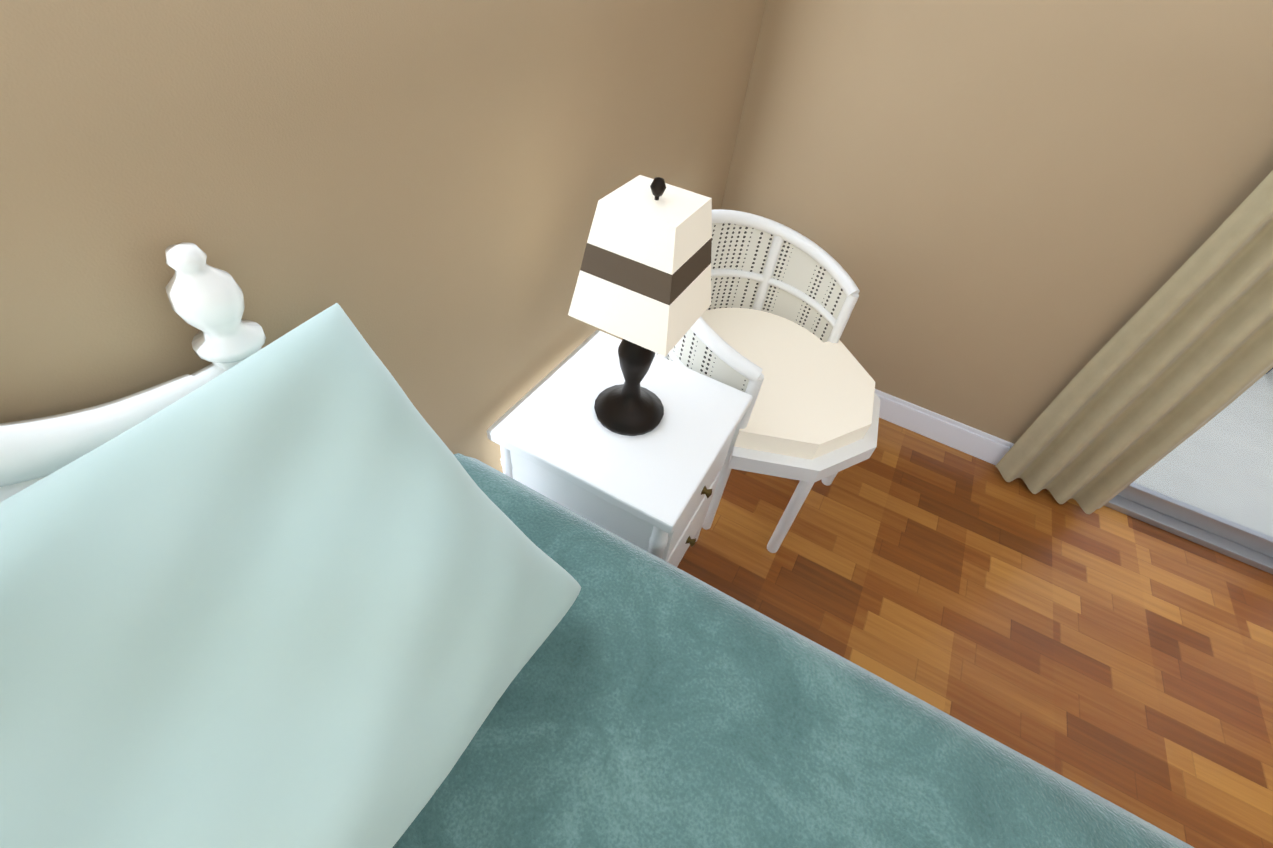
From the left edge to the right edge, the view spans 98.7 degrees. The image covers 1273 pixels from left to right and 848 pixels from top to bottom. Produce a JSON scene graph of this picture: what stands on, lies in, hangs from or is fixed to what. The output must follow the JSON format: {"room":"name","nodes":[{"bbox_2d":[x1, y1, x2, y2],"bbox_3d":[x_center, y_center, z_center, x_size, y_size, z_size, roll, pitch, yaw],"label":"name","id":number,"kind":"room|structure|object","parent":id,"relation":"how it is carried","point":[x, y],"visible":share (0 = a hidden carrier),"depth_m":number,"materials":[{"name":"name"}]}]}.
{"room":"bedroom","nodes":[
{"label":"bedroom","id":0,"kind":"room"},
{"bbox_2d":[0,0,765,472],"bbox_3d":[-0.877,0.223,-0.005,0.120,2.440,5.230,25,48,16],"label":"wall","id":1,"kind":"structure","parent":0,"point":[416,190],"depth_m":0.66,"materials":[{"name":"beige paint"}]},
{"bbox_2d":[677,369,1272,847],"bbox_3d":[1.950,1.471,0.972,5.530,0.100,7.740,25,48,16],"label":"floor","id":2,"kind":"structure","parent":0,"point":[1117,658],"depth_m":1.67,"materials":[{"name":"brown wood"}]},
{"bbox_2d":[487,330,752,566],"bbox_3d":[-0.043,0.186,1.436,0.454,0.610,0.440,25,48,16],"label":"nightstand","id":3,"kind":"object","parent":2,"relation":"on","point":[557,441],"visible":0.67,"depth_m":1.17,"materials":[{"name":"white wood"}]},
{"bbox_2d":[568,175,711,435],"bbox_3d":[0.009,-0.207,1.037,0.200,0.515,0.200,25,48,16],"label":"table lamp","id":4,"kind":"object","parent":3,"relation":"on","point":[643,287],"visible":1,"depth_m":0.91,"materials":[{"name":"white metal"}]},
{"bbox_2d":[655,209,879,552],"bbox_3d":[0.380,-0.122,1.665,0.730,0.799,0.669,25,48,16],"label":"cane chair","id":5,"kind":"object","parent":2,"relation":"on","point":[765,330],"visible":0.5,"depth_m":1.62,"materials":[{"name":"white"}]},
{"bbox_2d":[393,453,1193,847],"bbox_3d":[0.156,1.125,0.451,2.132,0.752,1.609,25,48,16],"label":"bed","id":6,"kind":"object","parent":2,"relation":"on","point":[647,699],"visible":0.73,"depth_m":0.65,"materials":[{"name":"fabric"},{"name":"white painted wood"}]},
{"bbox_2d":[0,242,265,501],"bbox_3d":[-0.803,0.621,0.444,0.071,1.263,1.434,25,48,16],"label":"headboard","id":7,"kind":"object","parent":6,"relation":"attached to","point":[206,300],"visible":0.52,"depth_m":0.51,"materials":[{"name":"white paint"}]},
{"bbox_2d":[0,303,580,847],"bbox_3d":[-0.377,0.246,0.426,0.376,0.354,0.734,25,48,16],"label":"pillow","id":8,"kind":"object","parent":6,"relation":"on","point":[308,585],"visible":1,"depth_m":0.42,"materials":[{"name":"fabric"}]},
{"bbox_2d":[721,0,1272,443],"bbox_3d":[1.794,-0.610,1.194,3.190,2.440,0.120,25,48,16],"label":"wall","id":9,"kind":"structure","parent":0,"point":[1010,217],"depth_m":1.58,"materials":[{"name":"beige paint"}]},
{"bbox_2d":[875,389,1013,464],"bbox_3d":[0.942,-0.094,2.199,1.520,0.116,0.014,25,48,16],"label":"baseboard","id":10,"kind":"structure","parent":9,"relation":"attached to","point":[972,441],"depth_m":2.10,"materials":[{"name":"white wood"}]},
{"bbox_2d":[995,170,1272,513],"bbox_3d":[2.232,-0.226,1.042,1.970,2.175,0.109,25,48,16],"label":"curtain","id":11,"kind":"object","parent":9,"relation":"attached to","point":[1184,353],"visible":0.96,"depth_m":1.59,"materials":[{"name":"beige fabric"}]},
{"bbox_2d":[1104,375,1272,573],"bbox_3d":[2.377,-0.209,1.127,1.410,2.100,0.100,25,48,16],"label":"window","id":12,"kind":"structure","parent":9,"relation":"in","point":[1227,537],"depth_m":1.92,"materials":[{"name":"silver metal"}]}
]}

